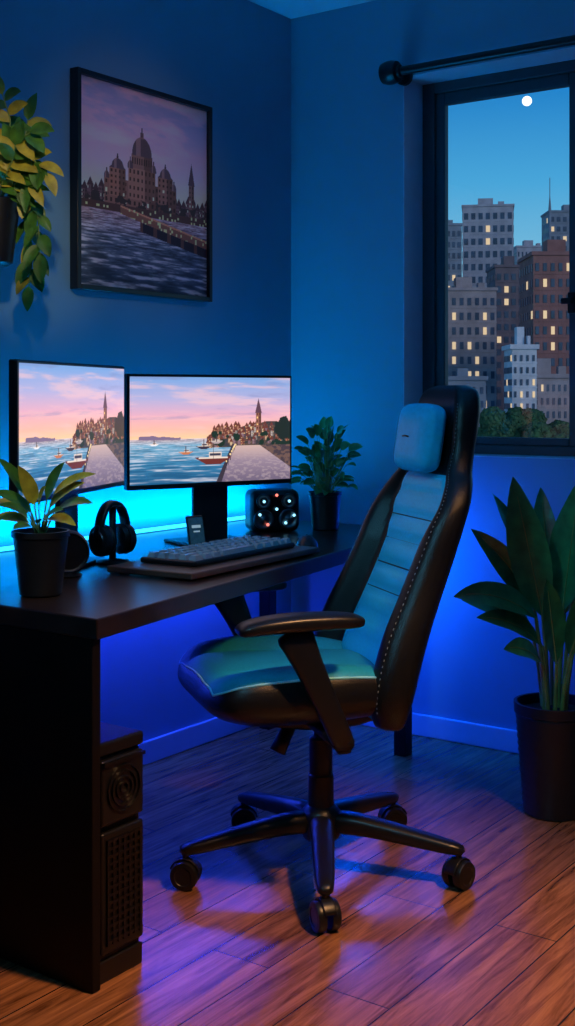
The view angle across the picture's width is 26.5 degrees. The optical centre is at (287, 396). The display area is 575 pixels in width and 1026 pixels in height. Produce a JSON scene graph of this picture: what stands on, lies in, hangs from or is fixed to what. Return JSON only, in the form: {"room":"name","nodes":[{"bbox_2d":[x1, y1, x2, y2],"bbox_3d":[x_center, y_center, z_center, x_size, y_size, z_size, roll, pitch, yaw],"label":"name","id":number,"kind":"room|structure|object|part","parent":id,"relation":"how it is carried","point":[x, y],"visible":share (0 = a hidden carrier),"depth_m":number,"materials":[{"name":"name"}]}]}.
{"room":"home office","nodes":[
{"label":"home office","id":0,"kind":"room"},
{"bbox_2d":[0,0,290,740],"bbox_3d":[-1.493,-0.120,2.660,0.200,2.600,4.900,0,0,36],"label":"wall","id":1,"kind":"structure","parent":0,"point":[232,58],"depth_m":4.02,"materials":[{"name":"paint"}]},
{"bbox_2d":[0,77,63,310],"bbox_3d":[-0.776,-0.546,3.253,0.394,0.631,0.188,0,0,12],"label":"wall planter","id":2,"kind":"object","parent":1,"relation":"attached to","point":[22,176],"visible":1,"depth_m":3.24,"materials":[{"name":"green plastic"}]},
{"bbox_3d":[-0.783,-0.440,3.283,0.132,0.180,0.132,0,0,36],"label":"pot","id":3,"kind":"part","parent":2,"relation":"part of","materials":[{"name":"black plastic"}]},
{"bbox_2d":[0,516,244,550],"bbox_3d":[-0.616,0.427,3.692,0.011,0.010,1.800,0,0,36],"label":"led strip","id":4,"kind":"object","parent":1,"relation":"attached to","point":[6,548],"visible":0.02,"depth_m":3.96,"materials":[{"name":"teal plastic"}]},
{"bbox_2d":[70,66,211,301],"bbox_3d":[-0.453,-0.654,3.910,0.034,0.662,0.636,0,0,36],"label":"framed picture","id":5,"kind":"object","parent":1,"relation":"attached to","point":[141,156],"visible":1,"depth_m":3.88},
{"bbox_2d":[138,717,251,765],"bbox_3d":[-1.352,1.143,2.673,0.014,0.075,4.686,0,0,36],"label":"baseboard","id":6,"kind":"structure","parent":1,"relation":"attached to","point":[172,743],"depth_m":4.08,"materials":[{"name":"paint"}]},
{"bbox_2d":[0,725,574,1025],"bbox_3d":[0.232,1.230,1.549,4.300,0.100,5.100,0,0,36],"label":"floor","id":7,"kind":"structure","parent":0,"point":[239,947],"depth_m":2.79,"materials":[{"name":"brown wood"}]},
{"bbox_2d":[100,722,145,984],"bbox_3d":[-0.523,0.938,2.628,0.476,0.485,0.136,0,0,36],"label":"computer tower","id":8,"kind":"object","parent":7,"relation":"on","point":[121,757],"visible":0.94,"depth_m":2.49,"materials":[{"name":"grey plastic"}]},
{"bbox_2d":[106,827,140,946],"bbox_3d":[-0.333,0.996,2.491,0.005,0.212,0.100,0,0,36],"label":"grille","id":9,"kind":"object","parent":8,"relation":"attached to","point":[123,844],"depth_m":2.49,"materials":[{"name":"metal"}]},
{"bbox_2d":[107,763,140,811],"bbox_3d":[-0.333,0.795,2.491,0.005,0.096,0.096,0,0,36],"label":"fan grille","id":10,"kind":"object","parent":8,"relation":"attached to","point":[123,779],"depth_m":2.49,"materials":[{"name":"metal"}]},
{"bbox_2d":[0,520,411,993],"bbox_3d":[-0.230,0.808,3.410,0.939,0.744,1.810,0,0,36],"label":"desk","id":11,"kind":"object","parent":7,"relation":"on","point":[50,646],"visible":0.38,"depth_m":2.51,"materials":[{"name":"black wood"}]},
{"bbox_2d":[0,459,94,597],"bbox_3d":[-0.537,0.283,2.646,0.175,0.304,0.206,0,0,-39],"label":"potted houseplant","id":12,"kind":"object","parent":11,"relation":"on","point":[40,551],"visible":1,"depth_m":2.65,"materials":[{"name":"plant"}]},
{"bbox_3d":[-0.543,0.364,2.691,0.127,0.142,0.127,0,0,36],"label":"pot","id":13,"kind":"part","parent":12,"relation":"part of","materials":[{"name":"black plastic"}]},
{"bbox_3d":[-0.750,0.829,2.689,0.915,0.702,0.024,0,0,36],"label":"panel","id":14,"kind":"part","parent":11,"relation":"part of","materials":[{"name":"black wood"}]},
{"bbox_2d":[9,359,123,566],"bbox_3d":[-0.598,0.175,3.112,0.150,0.522,0.671,0,0,14],"label":"computer monitor","id":15,"kind":"object","parent":11,"relation":"on","point":[72,414],"visible":0.89,"depth_m":3.05,"materials":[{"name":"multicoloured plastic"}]},
{"bbox_2d":[64,530,89,577],"bbox_3d":[-0.535,0.379,2.972,0.106,0.113,0.076,0,0,-20],"label":"round speaker","id":16,"kind":"object","parent":11,"relation":"on","point":[78,551],"visible":0.52,"depth_m":2.96},
{"bbox_2d":[88,500,136,565],"bbox_3d":[-0.458,0.353,3.205,0.092,0.165,0.114,0,0,42],"label":"headphones","id":17,"kind":"object","parent":11,"relation":"on","point":[120,538],"visible":0.99,"depth_m":3.19,"materials":[{"name":"black plastic"}]},
{"bbox_2d":[88,526,112,556],"bbox_3d":[-0.486,0.373,3.174,0.083,0.083,0.026,0,0,42],"label":"cup","id":18,"kind":"object","parent":17,"relation":"on","point":[100,539],"depth_m":3.16,"materials":[{"name":"grey plastic"}]},
{"bbox_2d":[105,525,116,555],"bbox_3d":[-0.473,0.373,3.188,0.081,0.081,0.016,0,0,42],"label":"cushion","id":19,"kind":"object","parent":17,"relation":"on","point":[110,530],"depth_m":3.16,"materials":[{"name":"black leather"}]},
{"bbox_3d":[-0.458,0.357,3.205,0.018,0.140,0.018,0,0,42],"label":"stand post","id":20,"kind":"part","parent":17,"relation":"part of","materials":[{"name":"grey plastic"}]},
{"bbox_2d":[116,523,129,553],"bbox_3d":[-0.444,0.373,3.221,0.081,0.081,0.016,0,0,42],"label":"cushion","id":21,"kind":"object","parent":17,"relation":"on","point":[122,529],"depth_m":3.21,"materials":[{"name":"black leather"}]},
{"bbox_2d":[120,523,136,553],"bbox_3d":[-0.431,0.373,3.235,0.083,0.083,0.026,0,0,42],"label":"cup","id":22,"kind":"object","parent":17,"relation":"on","point":[128,538],"depth_m":3.20,"materials":[{"name":"grey plastic"}]},
{"bbox_2d":[185,515,205,544],"bbox_3d":[-0.252,0.384,3.416,0.054,0.102,0.050,0,0,-34],"label":"smartphone","id":23,"kind":"object","parent":11,"relation":"on","point":[194,525],"visible":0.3,"depth_m":3.42,"materials":[{"name":"grey plastic"}]},
{"bbox_2d":[124,374,290,545],"bbox_3d":[-0.256,0.185,3.664,0.566,0.501,0.150,0,0,-34],"label":"computer monitor","id":24,"kind":"object","parent":11,"relation":"on","point":[205,434],"visible":1,"depth_m":3.60,"materials":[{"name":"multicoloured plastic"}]},
{"bbox_2d":[107,545,318,579],"bbox_3d":[-0.178,0.425,3.201,0.260,0.020,0.600,0,0,32],"label":"desk mat","id":25,"kind":"object","parent":11,"relation":"on","point":[137,567],"visible":0.65,"depth_m":3.02,"materials":[{"name":"black fabric"}]},
{"bbox_2d":[140,535,294,566],"bbox_3d":[-0.175,0.402,3.223,0.172,0.025,0.470,0,0,32],"label":"keyboard","id":26,"kind":"object","parent":25,"relation":"on","point":[210,552],"depth_m":3.14,"materials":[{"name":"grey plastic"}]},
{"bbox_2d":[245,488,298,531],"bbox_3d":[-0.050,0.368,3.984,0.164,0.135,0.112,0,0,-16],"label":"speaker","id":27,"kind":"object","parent":11,"relation":"on","point":[272,509],"visible":1,"depth_m":3.94},
{"bbox_2d":[296,534,317,546],"bbox_3d":[0.056,0.417,3.537,0.064,0.036,0.116,0,0,1],"label":"computer mouse","id":28,"kind":"object","parent":11,"relation":"on","point":[306,540],"visible":0.66,"depth_m":3.50,"materials":[{"name":"black plastic"}]},
{"bbox_2d":[289,416,362,530],"bbox_3d":[0.125,0.249,4.021,0.261,0.374,0.254,0,0,36],"label":"potted houseplant","id":29,"kind":"object","parent":11,"relation":"on","point":[324,500],"visible":1,"depth_m":4.00,"materials":[{"name":"plant"}]},
{"bbox_3d":[0.123,0.373,4.018,0.110,0.125,0.110,0,0,36],"label":"pot","id":30,"kind":"part","parent":29,"relation":"part of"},
{"bbox_3d":[0.156,0.829,4.201,0.600,0.702,0.045,0,0,36],"label":"leg frame","id":31,"kind":"part","parent":11,"relation":"part of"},
{"bbox_2d":[170,385,480,932],"bbox_3d":[0.091,0.573,3.051,0.783,1.206,0.724,0,0,-18],"label":"gaming chair","id":32,"kind":"object","parent":7,"relation":"on","point":[361,662],"visible":0.98,"depth_m":2.96,"materials":[{"name":"black leather"}]},
{"bbox_2d":[170,855,202,873],"bbox_3d":[-0.244,1.123,2.943,0.075,0.034,0.030,0,0,11],"label":"hood","id":33,"kind":"object","parent":32,"relation":"attached to","point":[184,864],"depth_m":2.92,"materials":[{"name":"black plastic"}]},
{"bbox_3d":[-0.099,1.064,2.990,0.346,0.077,0.059,0,0,-18],"label":"leg","id":34,"kind":"part","parent":32,"relation":"part of","materials":[{"name":"black plastic"}]},
{"bbox_2d":[230,802,257,816],"bbox_3d":[-0.118,1.123,3.329,0.075,0.034,0.030,0,0,-3],"label":"hood","id":35,"kind":"object","parent":32,"relation":"attached to","point":[240,809],"depth_m":3.31,"materials":[{"name":"black plastic"}]},
{"bbox_3d":[-0.028,1.064,3.205,0.058,0.074,0.339,0,0,-35],"label":"leg","id":36,"kind":"part","parent":32,"relation":"part of","materials":[{"name":"black plastic"}]},
{"bbox_3d":[0.010,0.695,3.026,0.514,0.146,0.517,0,0,-18],"label":"seat","id":37,"kind":"part","parent":32,"relation":"part of","materials":[{"name":"black leather"}]},
{"bbox_3d":[-0.010,0.826,2.957,0.072,0.080,0.039,0,0,-40],"label":"tension knob","id":38,"kind":"part","parent":32,"relation":"part of","materials":[{"name":"black plastic"}]},
{"bbox_3d":[0.082,1.064,2.858,0.058,0.074,0.339,0,0,1],"label":"leg","id":39,"kind":"part","parent":32,"relation":"part of","materials":[{"name":"black plastic"}]},
{"bbox_2d":[314,895,337,916],"bbox_3d":[0.083,1.123,2.705,0.030,0.034,0.075,0,0,-20],"label":"hood","id":40,"kind":"object","parent":32,"relation":"attached to","point":[324,905],"depth_m":2.68,"materials":[{"name":"black plastic"}]},
{"bbox_3d":[0.090,0.803,2.888,0.034,0.026,0.211,0,0,-23],"label":"height lever","id":41,"kind":"part","parent":32,"relation":"part of","materials":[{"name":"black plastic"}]},
{"bbox_3d":[0.198,1.064,3.203,0.058,0.074,0.339,0,0,37],"label":"leg","id":42,"kind":"part","parent":32,"relation":"part of","materials":[{"name":"black plastic"}]},
{"bbox_2d":[378,803,406,817],"bbox_3d":[0.285,1.123,3.328,0.075,0.034,0.030,0,0,-14],"label":"hood","id":43,"kind":"object","parent":32,"relation":"attached to","point":[395,810],"depth_m":3.31,"materials":[{"name":"black plastic"}]},
{"bbox_3d":[0.295,0.380,3.118,0.354,0.820,0.535,0,0,-18],"label":"backrest","id":44,"kind":"part","parent":32,"relation":"part of","materials":[{"name":"black leather"}]},
{"bbox_3d":[0.265,1.064,2.989,0.339,0.074,0.058,0,0,19],"label":"leg","id":45,"kind":"part","parent":32,"relation":"part of","materials":[{"name":"black plastic"}]},
{"bbox_2d":[394,403,445,472],"bbox_3d":[0.338,0.104,3.132,0.076,0.176,0.212,9,-3,-18],"label":"pillow","id":46,"kind":"object","parent":32,"relation":"on","point":[420,445],"depth_m":3.06,"materials":[{"name":"fabric"}]},
{"bbox_2d":[444,855,470,875],"bbox_3d":[0.411,1.123,2.942,0.030,0.034,0.075,0,0,45],"label":"hood","id":47,"kind":"object","parent":32,"relation":"attached to","point":[456,865],"depth_m":2.92,"materials":[{"name":"black plastic"}]},
{"bbox_2d":[454,477,574,820],"bbox_3d":[0.751,0.702,3.475,0.606,0.955,0.335,0,0,-9],"label":"floor plant","id":48,"kind":"object","parent":7,"relation":"on","point":[536,565],"visible":1,"depth_m":3.43,"materials":[{"name":"green plant"}]},
{"bbox_3d":[0.756,1.022,3.476,0.223,0.315,0.223,0,0,36],"label":"pot","id":49,"kind":"part","parent":48,"relation":"part of","materials":[{"name":"black plastic"}]},
{"bbox_2d":[248,0,374,18],"bbox_3d":[0.232,-1.470,1.549,4.300,0.100,5.100,0,0,36],"label":"ceiling","id":50,"kind":"structure","parent":0,"point":[291,9],"depth_m":4.44,"materials":[{"name":"paint"}]},
{"bbox_2d":[291,0,574,729],"bbox_3d":[1.657,-0.120,3.542,4.300,2.600,0.200,0,0,36],"label":"wall","id":51,"kind":"structure","parent":0,"point":[347,124],"depth_m":4.38,"materials":[{"name":"paint"}]},
{"bbox_2d":[360,712,518,753],"bbox_3d":[1.595,1.143,3.455,3.900,0.075,0.014,0,0,36],"label":"baseboard","id":52,"kind":"structure","parent":51,"relation":"attached to","point":[481,735],"depth_m":4.16,"materials":[{"name":"paint"}]},
{"bbox_2d":[378,35,574,85],"bbox_3d":[0.996,-1.125,3.814,1.602,0.082,0.125,0,0,36],"label":"curtain rod","id":53,"kind":"object","parent":51,"relation":"attached to","point":[391,72],"visible":1,"depth_m":4.08,"materials":[{"name":"black metal"}]},
{"bbox_2d":[403,47,574,459],"bbox_3d":[0.982,-0.464,3.985,1.315,1.332,0.133,0,0,36],"label":"trim","id":54,"kind":"structure","parent":51,"relation":"attached to","point":[413,92],"depth_m":4.34,"materials":[{"name":"paint"}]},
{"bbox_2d":[423,59,574,456],"bbox_3d":[1.025,-0.464,4.046,1.313,1.330,0.085,0,0,36],"label":"window","id":55,"kind":"structure","parent":51,"relation":"in","point":[430,91],"depth_m":4.38,"materials":[{"name":"paint"}]},
{"bbox_3d":[1.037,-0.462,4.062,1.215,1.257,0.030,0,0,36],"label":"sashes","id":56,"kind":"part","parent":55,"relation":"part of","materials":[{"name":"black metal"}]},
{"bbox_3d":[0.940,-0.315,4.083,0.043,0.070,0.047,0,0,36],"label":"handle","id":57,"kind":"part","parent":55,"relation":"part of","materials":[{"name":"black metal"}]},
{"label":"outside","id":58,"kind":"structure","parent":0,"visible":0},
{"bbox_3d":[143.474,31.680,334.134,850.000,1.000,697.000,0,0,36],"label":"ground","id":59,"kind":"structure","parent":58,"visible":0},
{"bbox_2d":[448,220,462,286],"bbox_3d":[40.000,-8.350,326.000,11.800,79.060,12.600,0,0,0],"label":"office tower","id":60,"kind":"structure","parent":59,"relation":"on","point":[454,229],"depth_m":319.98,"materials":[{"name":"concrete"}]},
{"bbox_2d":[448,368,487,426],"bbox_3d":[22.600,12.850,184.000,13.800,36.660,8.600,0,0,0],"label":"apartment building","id":61,"kind":"structure","parent":59,"relation":"on","point":[478,383],"depth_m":180.02,"materials":[{"name":"concrete"}]},
{"bbox_2d":[448,277,497,407],"bbox_3d":[35.700,3.650,246.000,11.200,55.060,12.600,0,0,0],"label":"apartment building","id":62,"kind":"structure","parent":59,"relation":"on","point":[472,315],"depth_m":240.01,"materials":[{"name":"grey concrete"}]},
{"bbox_2d":[461,198,514,286],"bbox_3d":[59.956,-13.950,365.923,15.400,90.260,12.600,0,0,9],"label":"office tower","id":63,"kind":"structure","parent":59,"relation":"on","point":[488,227],"depth_m":360.12,"materials":[{"name":"grey concrete"}]},
{"bbox_2d":[485,256,518,410],"bbox_3d":[51.800,-0.750,286.000,9.000,63.860,12.600,0,0,0],"label":"brick building","id":64,"kind":"structure","parent":59,"relation":"on","point":[505,276],"depth_m":279.98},
{"bbox_2d":[477,406,547,436],"bbox_3d":[22.090,16.033,120.311,6.387,30.294,6.950,0,0,36],"label":"street tree","id":65,"kind":"object","parent":59,"relation":"on","point":[493,421],"visible":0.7,"depth_m":118.47,"materials":[{"name":"green plant"}]},
{"bbox_2d":[502,327,538,412],"bbox_3d":[31.000,10.950,163.000,3.800,40.460,6.600,0,0,0],"label":"building","id":66,"kind":"structure","parent":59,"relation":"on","point":[520,359],"depth_m":160.00,"materials":[{"name":"white paint"}]},
{"bbox_2d":[513,240,541,264],"bbox_3d":[89.600,-13.350,454.000,11.800,89.060,12.600,0,0,0],"label":"office tower","id":67,"kind":"structure","parent":59,"relation":"on","point":[527,246],"depth_m":447.96,"materials":[{"name":"grey concrete"}]},
{"bbox_2d":[517,240,568,373],"bbox_3d":[45.300,2.490,206.000,10.800,57.380,12.600,0,0,0],"label":"brick building","id":68,"kind":"structure","parent":59,"relation":"on","point":[543,275],"depth_m":200.00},
{"bbox_2d":[522,420,568,437],"bbox_3d":[26.298,16.687,117.558,6.413,28.986,6.245,0,0,36],"label":"street tree","id":69,"kind":"object","parent":59,"relation":"on","point":[557,428],"visible":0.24,"depth_m":116.60,"materials":[{"name":"green plant"}]},
{"bbox_2d":[537,358,568,423],"bbox_3d":[39.200,12.650,188.000,10.200,37.060,8.600,0,0,0],"label":"apartment building","id":70,"kind":"structure","parent":59,"relation":"on","point":[552,389],"depth_m":184.02,"materials":[{"name":"grey concrete"}]},
{"bbox_2d":[541,205,568,250],"bbox_3d":[94.800,-16.150,406.000,19.000,94.660,12.600,0,0,0],"label":"office tower","id":71,"kind":"structure","parent":59,"relation":"on","point":[559,218],"depth_m":399.98,"materials":[{"name":"concrete"}]},
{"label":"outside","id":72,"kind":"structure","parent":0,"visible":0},
{"bbox_2d":[522,96,531,105],"bbox_3d":[117.480,-145.200,600.000,4.800,4.800,4.800,0,0,36],"label":"moon","id":73,"kind":"object","parent":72,"point":[526,100],"visible":1,"depth_m":598.39,"materials":[{"name":"white"}]},
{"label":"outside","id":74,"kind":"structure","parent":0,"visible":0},
{"bbox_2d":[548,178,550,239],"bbox_3d":[84.727,-59.820,395.000,1.000,22.000,1.000,0,0,36],"label":"radio mast","id":75,"kind":"object","parent":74,"point":[549,207],"visible":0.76,"depth_m":394.64,"materials":[{"name":"metal"}]}
]}

